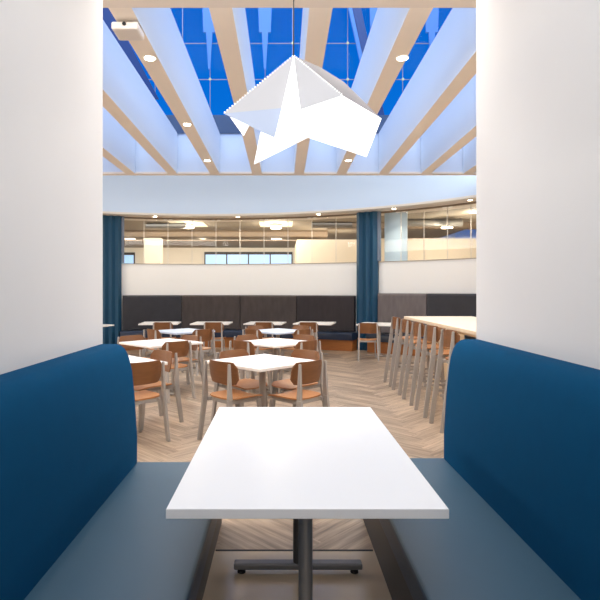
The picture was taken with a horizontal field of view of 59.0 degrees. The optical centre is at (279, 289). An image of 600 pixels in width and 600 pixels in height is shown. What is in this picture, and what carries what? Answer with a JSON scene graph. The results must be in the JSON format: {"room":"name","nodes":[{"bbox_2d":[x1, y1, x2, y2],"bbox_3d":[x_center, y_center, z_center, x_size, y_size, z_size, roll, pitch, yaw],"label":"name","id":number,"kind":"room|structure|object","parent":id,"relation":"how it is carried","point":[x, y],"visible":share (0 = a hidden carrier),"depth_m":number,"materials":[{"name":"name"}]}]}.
{"room":"eatery","nodes":[
{"label":"eatery","id":0,"kind":"room"},
{"bbox_2d":[0,0,102,374],"bbox_3d":[-1.521,-0.400,1.012,0.758,3.800,4.825,0,0,0],"label":"wall","id":1,"kind":"structure","parent":0,"point":[51,51],"depth_m":2.62,"materials":[{"name":"white paint"}]},
{"bbox_2d":[144,238,162,263],"bbox_3d":[-4.151,-0.094,17.400,0.531,3.188,0.400,0,0,0],"label":"wall","id":2,"kind":"structure","parent":0,"point":[153,247],"depth_m":17.20,"materials":[{"name":"beige paint"}]},
{"bbox_2d":[126,347,445,550],"bbox_3d":[-0.315,1.500,9.388,16.570,0.001,12.676,0,0,0],"label":"floor","id":3,"kind":"structure","parent":0,"point":[325,530],"depth_m":5.95,"materials":[{"name":"brown wood"}]},
{"bbox_2d":[103,215,123,343],"bbox_3d":[-4.375,-0.220,13.880,0.569,3.440,0.165,0,0,-18],"label":"curtain","id":4,"kind":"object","parent":3,"relation":"on","point":[111,224],"depth_m":13.82,"materials":[{"name":"blue fabric"}]},
{"bbox_2d":[117,335,155,391],"bbox_3d":[-2.189,1.100,8.059,0.448,0.800,0.536,0,0,-45],"label":"cafe chair","id":5,"kind":"object","parent":3,"relation":"on","point":[128,337],"visible":0.23,"depth_m":8.18,"materials":[{"name":"brown wood"}]},
{"bbox_2d":[128,355,167,364],"bbox_3d":[-1.800,1.126,5.600,0.870,0.732,0.870,0,0,-45],"label":"cafe table","id":6,"kind":"object","parent":3,"relation":"on","point":[133,359],"visible":0.06,"depth_m":5.71,"materials":[{"name":"beige paint"}]},
{"bbox_2d":[131,360,169,441],"bbox_3d":[-1.431,1.100,5.281,0.448,0.800,0.536,0,0,-45],"label":"cafe chair","id":7,"kind":"object","parent":3,"relation":"on","point":[143,373],"visible":0.52,"depth_m":5.25,"materials":[{"name":"brown wood"}]},
{"bbox_2d":[142,329,160,356],"bbox_3d":[-2.189,1.100,9.591,0.448,0.800,0.536,0,0,45],"label":"cafe chair","id":8,"kind":"object","parent":3,"relation":"on","point":[151,333],"visible":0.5,"depth_m":9.48,"materials":[{"name":"brown wood"}]},
{"bbox_2d":[134,350,183,429],"bbox_3d":[-1.441,1.100,5.989,0.448,0.800,0.536,0,0,45],"label":"cafe chair","id":9,"kind":"object","parent":3,"relation":"on","point":[162,355],"visible":0.59,"depth_m":5.98,"materials":[{"name":"brown wood"}]},
{"bbox_2d":[138,321,180,353],"bbox_3d":[-2.785,1.126,12.350,0.870,0.732,0.870,0,0,-5],"label":"cafe table","id":10,"kind":"object","parent":3,"relation":"on","point":[172,322],"visible":0.36,"depth_m":12.30,"materials":[{"name":"white laminate"}]},
{"bbox_2d":[119,338,202,394],"bbox_3d":[-1.740,1.126,7.750,0.870,0.732,0.870,0,0,-45],"label":"cafe table","id":11,"kind":"object","parent":3,"relation":"on","point":[154,343],"visible":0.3,"depth_m":7.67,"materials":[{"name":"beige paint"}]},
{"bbox_2d":[151,322,175,352],"bbox_3d":[-2.546,1.100,11.672,0.448,0.800,0.537,0,0,3],"label":"cafe chair","id":12,"kind":"object","parent":3,"relation":"on","point":[156,325],"visible":0.38,"depth_m":11.51,"materials":[{"name":"brown wood"}]},
{"bbox_2d":[162,340,195,402],"bbox_3d":[-1.511,1.100,7.361,0.448,0.800,0.536,0,0,-45],"label":"cafe chair","id":13,"kind":"object","parent":3,"relation":"on","point":[181,348],"visible":0.62,"depth_m":7.32,"materials":[{"name":"brown wood"}]},
{"bbox_2d":[159,328,214,367],"bbox_3d":[-1.830,1.126,9.950,0.870,0.732,0.870,0,0,-45],"label":"cafe table","id":14,"kind":"object","parent":3,"relation":"on","point":[182,331],"visible":0.3,"depth_m":9.71,"materials":[{"name":"white laminate"}]},
{"bbox_2d":[172,335,203,384],"bbox_3d":[-1.481,1.100,8.099,0.448,0.800,0.536,0,0,45],"label":"cafe chair","id":15,"kind":"object","parent":3,"relation":"on","point":[184,337],"visible":0.52,"depth_m":8.10,"materials":[{"name":"brown wood"}]},
{"bbox_2d":[181,329,215,375],"bbox_3d":[-1.471,1.100,9.591,0.448,0.800,0.536,0,0,-45],"label":"cafe chair","id":16,"kind":"object","parent":3,"relation":"on","point":[206,334],"visible":0.65,"depth_m":9.51,"materials":[{"name":"brown wood"}]},
{"bbox_2d":[190,321,232,355],"bbox_3d":[-1.585,1.126,12.350,0.870,0.732,0.870,0,0,2],"label":"cafe table","id":17,"kind":"object","parent":3,"relation":"on","point":[197,322],"visible":0.48,"depth_m":12.31,"materials":[{"name":"white laminate"}]},
{"bbox_2d":[202,322,224,358],"bbox_3d":[-1.440,1.100,11.672,0.448,0.800,0.536,0,0,3],"label":"cafe chair","id":18,"kind":"object","parent":3,"relation":"on","point":[218,327],"visible":0.64,"depth_m":11.51,"materials":[{"name":"brown wood"}]},
{"bbox_2d":[197,359,262,439],"bbox_3d":[-0.484,1.100,5.341,0.448,0.800,0.536,0,0,45],"label":"cafe chair","id":19,"kind":"object","parent":3,"relation":"on","point":[221,372],"visible":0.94,"depth_m":5.28,"materials":[{"name":"brown wood"}]},
{"bbox_2d":[120,295,356,350],"bbox_3d":[-1.103,0.820,13.742,6.146,1.360,1.169,0,0,6],"label":"banquette","id":20,"kind":"object","parent":3,"relation":"on","point":[239,310],"visible":0.73,"depth_m":13.99,"materials":[{"name":"grey fabric"}]},
{"bbox_2d":[211,349,267,420],"bbox_3d":[-0.449,1.100,6.059,0.448,0.800,0.536,0,0,-45],"label":"cafe chair","id":21,"kind":"object","parent":3,"relation":"on","point":[243,384],"visible":0.43,"depth_m":6.06,"materials":[{"name":"brown wood"}]},
{"bbox_2d":[225,340,271,393],"bbox_3d":[-0.429,1.100,7.441,0.448,0.800,0.536,0,0,45],"label":"cafe chair","id":22,"kind":"object","parent":3,"relation":"on","point":[248,346],"visible":0.33,"depth_m":7.33,"materials":[{"name":"brown wood"}]},
{"bbox_2d":[233,334,272,387],"bbox_3d":[-0.429,1.100,8.159,0.448,0.800,0.536,0,0,-45],"label":"cafe chair","id":23,"kind":"object","parent":3,"relation":"on","point":[249,336],"visible":0.15,"depth_m":8.28,"materials":[{"name":"brown wood"}]},
{"bbox_2d":[239,329,272,375],"bbox_3d":[-0.399,1.100,9.591,0.448,0.800,0.536,0,0,45],"label":"cafe chair","id":24,"kind":"object","parent":3,"relation":"on","point":[258,333],"visible":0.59,"depth_m":9.43,"materials":[{"name":"brown wood"}]},
{"bbox_2d":[245,325,267,347],"bbox_3d":[-0.399,1.100,10.309,0.448,0.800,0.536,0,0,-45],"label":"cafe chair","id":25,"kind":"object","parent":3,"relation":"on","point":[257,327],"visible":0.13,"depth_m":10.46,"materials":[{"name":"brown wood"}]},
{"bbox_2d":[207,354,314,406],"bbox_3d":[-0.190,1.126,5.700,0.870,0.732,0.870,0,0,-45],"label":"cafe table","id":26,"kind":"object","parent":3,"relation":"on","point":[261,363],"visible":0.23,"depth_m":5.67,"materials":[{"name":"beige paint"}]},
{"bbox_2d":[254,322,273,338],"bbox_3d":[-0.345,1.100,11.672,0.448,0.800,0.536,0,0,3],"label":"cafe chair","id":27,"kind":"object","parent":3,"relation":"on","point":[266,325],"visible":0.28,"depth_m":11.51,"materials":[{"name":"brown wood"}]},
{"bbox_2d":[243,321,285,353],"bbox_3d":[-0.338,1.126,12.350,0.870,0.732,0.870,0,0,8],"label":"cafe table","id":28,"kind":"object","parent":3,"relation":"on","point":[251,322],"visible":0.48,"depth_m":12.31,"materials":[{"name":"white laminate"}]},
{"bbox_2d":[247,338,303,392],"bbox_3d":[-0.070,1.126,7.800,0.870,0.732,0.870,0,0,-45],"label":"cafe table","id":29,"kind":"object","parent":3,"relation":"on","point":[275,343],"visible":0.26,"depth_m":7.76,"materials":[{"name":"beige paint"}]},
{"bbox_2d":[259,328,296,370],"bbox_3d":[-0.040,1.126,9.950,0.870,0.732,0.870,0,0,-45],"label":"cafe table","id":30,"kind":"object","parent":3,"relation":"on","point":[276,331],"visible":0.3,"depth_m":9.80,"materials":[{"name":"beige paint"}]},
{"bbox_2d":[216,549,372,550],"bbox_3d":[0.083,1.498,3.051,0.905,0.003,0.014,0,0,0],"label":"trim","id":31,"kind":"structure","parent":3,"relation":"on","point":[216,549],"depth_m":3.05,"materials":[{"name":"black rubber"}]},
{"bbox_2d":[281,325,310,350],"bbox_3d":[0.319,1.100,10.309,0.448,0.800,0.536,0,0,45],"label":"cafe chair","id":32,"kind":"object","parent":3,"relation":"on","point":[297,327],"visible":0.16,"depth_m":10.42,"materials":[{"name":"brown wood"}]},
{"bbox_2d":[271,349,323,406],"bbox_3d":[0.209,1.100,6.059,0.448,0.800,0.536,0,0,45],"label":"cafe chair","id":33,"kind":"object","parent":3,"relation":"on","point":[287,384],"visible":0.38,"depth_m":6.04,"materials":[{"name":"brown wood"}]},
{"bbox_2d":[281,329,313,355],"bbox_3d":[0.319,1.100,9.591,0.448,0.800,0.536,0,0,-45],"label":"cafe chair","id":34,"kind":"object","parent":3,"relation":"on","point":[300,331],"visible":0.36,"depth_m":9.51,"materials":[{"name":"brown wood"}]},
{"bbox_2d":[268,359,329,406],"bbox_3d":[0.189,1.100,5.341,0.448,0.800,0.536,0,0,-45],"label":"cafe chair","id":35,"kind":"object","parent":3,"relation":"on","point":[302,373],"visible":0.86,"depth_m":5.25,"materials":[{"name":"brown wood"}]},
{"bbox_2d":[278,334,319,383],"bbox_3d":[0.289,1.100,8.159,0.448,0.800,0.536,0,0,45],"label":"cafe chair","id":36,"kind":"object","parent":3,"relation":"on","point":[297,336],"visible":0.17,"depth_m":8.27,"materials":[{"name":"brown wood"}]},
{"bbox_2d":[278,340,320,393],"bbox_3d":[0.289,1.100,7.441,0.448,0.800,0.536,0,0,-45],"label":"cafe chair","id":37,"kind":"object","parent":3,"relation":"on","point":[306,345],"visible":0.29,"depth_m":7.37,"materials":[{"name":"brown wood"}]},
{"bbox_2d":[298,322,317,344],"bbox_3d":[0.625,1.100,11.672,0.448,0.800,0.537,0,0,6],"label":"cafe chair","id":38,"kind":"object","parent":3,"relation":"on","point":[313,325],"visible":0.24,"depth_m":11.51,"materials":[{"name":"brown wood"}]},
{"bbox_2d":[293,321,335,354],"bbox_3d":[0.816,1.126,12.350,0.870,0.732,0.870,0,0,14],"label":"cafe table","id":39,"kind":"object","parent":3,"relation":"on","point":[296,323],"visible":0.25,"depth_m":12.28,"materials":[{"name":"white laminate"}]},
{"bbox_2d":[357,323,378,361],"bbox_3d":[1.885,1.100,11.402,0.448,0.800,0.537,0,0,6],"label":"cafe chair","id":40,"kind":"object","parent":3,"relation":"on","point":[366,328],"visible":1,"depth_m":11.24,"materials":[{"name":"brown wood"}]},
{"bbox_2d":[357,211,380,350],"bbox_3d":[2.198,-0.220,13.191,0.620,3.440,0.165,0,0,30],"label":"curtain","id":41,"kind":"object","parent":3,"relation":"on","point":[368,223],"depth_m":13.14,"materials":[{"name":"blue fabric"}]},
{"bbox_2d":[356,322,391,356],"bbox_3d":[2.241,1.126,12.000,0.870,0.732,0.870,0,0,21],"label":"cafe table","id":42,"kind":"object","parent":3,"relation":"on","point":[380,324],"visible":0.62,"depth_m":11.97,"materials":[{"name":"white laminate"}]},
{"bbox_2d":[383,316,425,386],"bbox_3d":[1.971,0.963,8.400,0.588,1.075,0.438,0,0,0],"label":"bar stool","id":43,"kind":"object","parent":3,"relation":"on","point":[395,321],"visible":0.66,"depth_m":8.23,"materials":[{"name":"brown wood"}]},
{"bbox_2d":[392,319,438,395],"bbox_3d":[1.971,0.963,7.750,0.588,1.075,0.438,0,0,0],"label":"bar stool","id":44,"kind":"object","parent":3,"relation":"on","point":[405,325],"visible":0.64,"depth_m":7.62,"materials":[{"name":"brown wood"}]},
{"bbox_2d":[366,293,475,356],"bbox_3d":[3.582,0.790,11.780,3.667,1.420,0.795,0,0,44],"label":"banquette","id":45,"kind":"object","parent":3,"relation":"on","point":[400,305],"visible":0.37,"depth_m":12.40,"materials":[{"name":"grey fabric"}]},
{"bbox_2d":[402,321,449,405],"bbox_3d":[1.971,0.963,7.080,0.588,1.075,0.438,0,0,0],"label":"bar stool","id":46,"kind":"object","parent":3,"relation":"on","point":[417,328],"visible":0.7,"depth_m":7.00,"materials":[{"name":"brown wood"}]},
{"bbox_2d":[414,324,449,417],"bbox_3d":[1.971,0.963,6.420,0.588,1.075,0.438,0,0,0],"label":"bar stool","id":47,"kind":"object","parent":3,"relation":"on","point":[431,333],"visible":0.52,"depth_m":6.28,"materials":[{"name":"brown wood"}]},
{"bbox_2d":[404,316,475,379],"bbox_3d":[2.735,0.978,7.050,1.170,1.045,4.300,0,0,0],"label":"bar table","id":48,"kind":"object","parent":3,"relation":"on","point":[464,325],"visible":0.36,"depth_m":7.91,"materials":[{"name":"brown wood"}]},
{"bbox_2d":[429,328,459,432],"bbox_3d":[1.971,0.963,5.760,0.588,1.075,0.438,0,0,0],"label":"bar stool","id":49,"kind":"object","parent":3,"relation":"on","point":[448,338],"visible":0.41,"depth_m":5.89,"materials":[{"name":"brown wood"}]},
{"bbox_2d":[121,233,454,263],"bbox_3d":[-0.200,-0.950,24.875,16.800,4.900,0.150,0,0,0],"label":"wall","id":50,"kind":"structure","parent":0,"point":[170,255],"depth_m":24.80,"materials":[{"name":"beige paint"}]},
{"bbox_2d":[121,240,296,247],"bbox_3d":[-0.200,-1.990,23.000,16.800,0.020,3.600,0,0,0],"label":"trim","id":51,"kind":"structure","parent":50,"relation":"attached to","point":[127,243],"depth_m":22.57,"materials":[{"name":"brown wood"}]},
{"bbox_2d":[204,252,292,263],"bbox_3d":[-1.468,-1.341,24.670,4.104,0.859,0.060,0,0,0],"label":"window","id":52,"kind":"structure","parent":50,"relation":"in","point":[209,257],"depth_m":24.67,"materials":[{"name":"grey"}]},
{"bbox_2d":[137,347,441,599],"bbox_3d":[-0.200,1.550,12.800,16.800,0.100,28.400,0,0,0],"label":"floor","id":53,"kind":"structure","parent":0,"point":[224,582],"depth_m":2.74,"materials":[{"name":"brown wood"}]},
{"bbox_2d":[0,344,221,599],"bbox_3d":[-0.735,0.922,1.410,0.810,1.155,4.020,0,0,0],"label":"bench","id":54,"kind":"object","parent":53,"relation":"on","point":[81,518],"visible":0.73,"depth_m":2.25,"materials":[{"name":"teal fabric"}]},
{"bbox_2d":[166,407,448,599],"bbox_3d":[0.096,1.130,2.640,0.983,0.740,1.601,0,0,0],"label":"table","id":55,"kind":"object","parent":53,"relation":"on","point":[302,465],"visible":1,"depth_m":2.23,"materials":[{"name":"white laminate"}]},
{"bbox_2d":[363,339,599,599],"bbox_3d":[0.908,0.911,1.450,0.768,1.178,4.100,0,0,0],"label":"bench","id":56,"kind":"object","parent":53,"relation":"on","point":[517,477],"visible":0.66,"depth_m":2.27,"materials":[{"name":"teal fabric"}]},
{"bbox_2d":[103,0,475,7],"bbox_3d":[-0.200,-2.700,1.460,16.800,0.800,5.720,0,0,0],"label":"ceiling","id":57,"kind":"structure","parent":0,"point":[106,3],"depth_m":4.26,"materials":[{"name":"paint"}]},
{"bbox_2d":[103,107,134,173],"bbox_3d":[-2.951,-2.700,7.395,0.202,0.800,6.150,0,0,0],"label":"ceiling beam","id":58,"kind":"structure","parent":57,"relation":"attached to","point":[118,144],"depth_m":9.38,"materials":[{"name":"paint"}]},
{"bbox_2d":[103,20,176,173],"bbox_3d":[-2.124,-2.700,7.395,0.192,0.800,6.150,0,0,0],"label":"ceiling beam","id":59,"kind":"structure","parent":57,"relation":"attached to","point":[126,96],"depth_m":7.44,"materials":[{"name":"paint"}]},
{"bbox_2d":[109,8,219,173],"bbox_3d":[-1.297,-2.700,7.395,0.206,0.800,6.150,0,0,0],"label":"ceiling beam","id":60,"kind":"structure","parent":57,"relation":"attached to","point":[173,73],"depth_m":6.24,"materials":[{"name":"paint"}]},
{"bbox_2d":[111,21,143,40],"bbox_3d":[-1.319,-2.257,4.600,0.230,0.085,0.240,0,0,0],"label":"projector","id":61,"kind":"object","parent":60,"relation":"attached to","point":[124,31],"visible":1,"depth_m":4.54,"materials":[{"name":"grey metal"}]},
{"bbox_2d":[143,55,156,60],"bbox_3d":[-1.289,-2.296,5.250,0.128,0.009,0.128,0,0,0],"label":"recessed light","id":62,"kind":"object","parent":60,"relation":"attached to","point":[146,57],"visible":1,"depth_m":5.25,"materials":[{"name":"white"}]},
{"bbox_2d":[209,8,261,173],"bbox_3d":[-0.470,-2.700,7.395,0.190,0.800,6.151,0,0,0],"label":"ceiling beam","id":63,"kind":"structure","parent":57,"relation":"attached to","point":[230,24],"depth_m":5.53,"materials":[{"name":"paint"}]},
{"bbox_2d":[223,0,380,163],"bbox_3d":[0.170,-1.481,3.084,0.589,1.636,0.963,0,0,40],"label":"pendant lamp","id":64,"kind":"object","parent":57,"relation":"hanging from","point":[300,100],"visible":1,"depth_m":2.85,"materials":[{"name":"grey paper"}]},
{"bbox_2d":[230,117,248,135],"bbox_3d":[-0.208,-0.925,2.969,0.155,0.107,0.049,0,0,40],"label":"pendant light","id":65,"kind":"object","parent":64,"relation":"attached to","point":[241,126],"depth_m":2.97,"materials":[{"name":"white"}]},
{"bbox_2d":[254,56,380,163],"bbox_3d":[0.279,-0.995,2.946,0.879,0.664,0.334,0,0,-25],"label":"diffuser","id":66,"kind":"object","parent":64,"relation":"attached to","point":[299,101],"depth_m":2.83,"materials":[{"name":"white plastic"}]},
{"bbox_2d":[294,8,332,173],"bbox_3d":[0.356,-2.700,7.395,0.190,0.800,6.152,0,0,0],"label":"ceiling beam","id":67,"kind":"structure","parent":57,"relation":"attached to","point":[315,21],"depth_m":5.07,"materials":[{"name":"paint"}]},
{"bbox_2d":[337,8,432,173],"bbox_3d":[1.183,-2.700,7.395,0.190,0.800,6.152,0,0,1],"label":"ceiling beam","id":68,"kind":"structure","parent":57,"relation":"attached to","point":[394,32],"depth_m":5.71,"materials":[{"name":"paint"}]},
{"bbox_2d":[396,55,408,60],"bbox_3d":[1.212,-2.296,5.250,0.128,0.009,0.128,0,0,0],"label":"recessed light","id":69,"kind":"object","parent":68,"relation":"attached to","point":[401,57],"visible":1,"depth_m":5.25,"materials":[{"name":"white"}]},
{"bbox_2d":[379,8,475,173],"bbox_3d":[2.010,-2.700,7.395,0.190,0.800,6.153,0,0,1],"label":"ceiling beam","id":70,"kind":"structure","parent":57,"relation":"attached to","point":[449,63],"depth_m":6.67,"materials":[{"name":"paint"}]},
{"bbox_2d":[421,74,475,173],"bbox_3d":[2.837,-2.700,7.395,0.190,0.800,6.153,0,0,1],"label":"ceiling beam","id":71,"kind":"structure","parent":57,"relation":"attached to","point":[454,128],"depth_m":8.59,"materials":[{"name":"paint"}]},
{"bbox_2d":[463,137,475,173],"bbox_3d":[3.663,-2.700,7.395,0.190,0.800,6.154,0,0,1],"label":"ceiling beam","id":72,"kind":"structure","parent":57,"relation":"attached to","point":[469,150],"depth_m":10.10,"materials":[{"name":"paint"}]},
{"bbox_2d":[103,195,475,221],"bbox_3d":[-1.799,-1.965,12.283,16.036,0.050,5.594,0,0,0],"label":"ceiling","id":73,"kind":"structure","parent":0,"point":[458,200],"depth_m":13.62,"materials":[{"name":"paint"}]},
{"bbox_2d":[384,211,407,260],"bbox_3d":[2.877,-1.220,13.152,0.588,1.440,0.045,0,0,34],"label":"panel","id":74,"kind":"object","parent":73,"relation":"hanging from","point":[395,224],"visible":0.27,"depth_m":13.12,"materials":[{"name":"grey glass"}]},
{"bbox_2d":[103,175,475,213],"bbox_3d":[-1.808,-2.645,11.715,14.004,1.310,4.449,0,0,0],"label":"wall","id":75,"kind":"structure","parent":0,"point":[172,194],"depth_m":13.56,"materials":[{"name":"paint"}]},
{"bbox_2d":[166,115,388,133],"bbox_3d":[0.150,-3.280,10.560,10.900,0.360,0.160,0,0,0],"label":"trim","id":76,"kind":"structure","parent":75,"relation":"attached to","point":[225,125],"depth_m":10.48,"materials":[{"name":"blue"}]},
{"bbox_2d":[103,134,475,174],"bbox_3d":[0.150,-2.700,10.570,10.900,0.800,0.140,0,0,0],"label":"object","id":77,"kind":"structure","parent":75,"relation":"attached to","point":[321,157],"depth_m":10.50,"materials":[{"name":"paint"}]},
{"bbox_2d":[103,172,475,173],"bbox_3d":[0.150,-2.317,10.485,10.900,0.035,0.030,0,0,0],"label":"trim","id":78,"kind":"structure","parent":75,"relation":"attached to","point":[103,172],"depth_m":10.47,"materials":[{"name":"paint"}]},
{"bbox_2d":[121,202,475,219],"bbox_3d":[-1.804,-1.922,12.079,14.895,0.034,4.722,0,0,0],"label":"trim","id":79,"kind":"structure","parent":75,"relation":"attached to","point":[469,202],"depth_m":14.10,"materials":[{"name":"beige wood"}]},
{"bbox_2d":[121,259,475,338],"bbox_3d":[-1.803,0.405,12.109,15.002,2.190,4.781,0,0,0],"label":"wall","id":80,"kind":"structure","parent":0,"point":[457,276],"depth_m":14.06,"materials":[{"name":"white paint"}]},
{"bbox_2d":[121,204,471,258],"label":"window","id":81,"kind":"structure","parent":80,"relation":"in","point":[471,204],"depth_m":12.15,"materials":[{"name":"clear glass"}]},
{"bbox_2d":[121,258,475,264],"bbox_3d":[-1.803,-0.698,12.113,15.029,0.015,4.803,0,0,0],"label":"trim","id":82,"kind":"structure","parent":80,"relation":"attached to","point":[462,258],"depth_m":13.90,"materials":[{"name":"brown"}]},
{"bbox_2d":[121,207,475,239],"bbox_3d":[-1.799,-2.000,17.441,15.857,0.001,14.918,0,0,0],"label":"ceiling","id":83,"kind":"structure","parent":0,"point":[463,213],"depth_m":16.96,"materials":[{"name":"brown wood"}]},
{"bbox_2d":[145,223,185,228],"bbox_3d":[-3.398,-1.915,15.800,1.192,0.169,0.158,0,0,0],"label":"air duct","id":84,"kind":"object","parent":83,"relation":"hanging from","point":[147,225],"visible":0.92,"depth_m":15.73,"materials":[{"name":"grey metal"}]},
{"bbox_2d":[168,221,207,228],"bbox_3d":[-2.762,-1.942,16.000,1.000,0.140,1.400,0,0,0],"label":"round ceiling light","id":85,"kind":"object","parent":83,"relation":"attached to","point":[189,225],"visible":0.75,"depth_m":15.85,"materials":[{"name":"white"}]},
{"bbox_2d":[121,230,327,238],"bbox_3d":[-3.500,-1.898,18.200,10.200,0.203,0.800,0,0,0],"label":"trim","id":86,"kind":"structure","parent":83,"relation":"attached to","point":[128,234],"depth_m":17.80,"materials":[{"name":"beige wood"}]},
{"bbox_2d":[259,221,292,228],"bbox_3d":[-0.121,-1.928,16.000,1.000,0.143,1.400,0,0,0],"label":"round ceiling light","id":87,"kind":"object","parent":83,"relation":"attached to","point":[272,224],"visible":0.99,"depth_m":15.85,"materials":[{"name":"white"}]},
{"bbox_2d":[312,222,351,227],"bbox_3d":[1.531,-1.915,15.600,1.177,0.169,0.158,0,0,0],"label":"air duct","id":88,"kind":"object","parent":83,"relation":"hanging from","point":[314,224],"visible":1,"depth_m":15.54,"materials":[{"name":"grey metal"}]},
{"bbox_2d":[408,219,462,225],"bbox_3d":[4.301,-1.896,14.900,1.631,0.209,0.198,0,0,0],"label":"air duct","id":89,"kind":"object","parent":83,"relation":"hanging from","point":[411,222],"visible":0.82,"depth_m":14.82,"materials":[{"name":"grey metal"}]},
{"bbox_2d":[295,240,356,262],"bbox_3d":[1.541,-0.036,17.750,2.024,3.072,2.500,0,0,0],"label":"wall","id":90,"kind":"structure","parent":0,"point":[306,251],"depth_m":16.50,"materials":[{"name":"beige paint"}]},
{"bbox_2d":[379,239,475,261],"bbox_3d":[5.464,-0.027,16.100,5.977,3.055,0.200,0,0,0],"label":"wall","id":91,"kind":"structure","parent":0,"point":[418,249],"depth_m":16.00,"materials":[{"name":"beige paint"}]},
{"bbox_2d":[455,230,475,238],"bbox_3d":[8.250,-0.950,12.750,0.100,4.900,28.500,0,0,0],"label":"window","id":92,"kind":"structure","parent":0,"point":[464,234],"depth_m":23.43,"materials":[{"name":"blue glass"}]},
{"bbox_2d":[326,222,475,229],"bbox_3d":[4.800,-1.913,15.800,6.800,0.175,0.400,0,0,0],"label":"trim","id":93,"kind":"structure","parent":92,"relation":"attached to","point":[466,225],"depth_m":15.60,"materials":[{"name":"brown wood"}]},
{"bbox_2d":[476,0,599,369],"bbox_3d":[1.672,-0.400,1.052,0.756,3.800,4.905,0,0,0],"label":"wall","id":94,"kind":"structure","parent":0,"point":[538,61],"depth_m":2.67,"materials":[{"name":"white paint"}]},
{"bbox_3d":[-0.200,-2.700,7.470,16.800,0.800,6.300,0,0,0],"label":"ceiling","id":95,"kind":"structure","parent":0,"visible":0},
{"bbox_2d":[103,8,438,114],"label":"window","id":96,"kind":"structure","parent":95,"relation":"on","point":[356,16],"depth_m":10.84,"materials":[{"name":"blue glass"}]},
{"bbox_3d":[-8.650,-0.950,12.750,0.100,4.900,28.500,0,0,0],"label":"wall","id":97,"kind":"structure","parent":0,"visible":0},
{"bbox_2d":[121,252,134,263],"bbox_3d":[-7.678,-1.330,24.670,1.844,0.836,0.060,0,0,0],"label":"window","id":98,"kind":"structure","parent":97,"relation":"in","point":[129,257],"depth_m":24.67,"materials":[{"name":"grey"}]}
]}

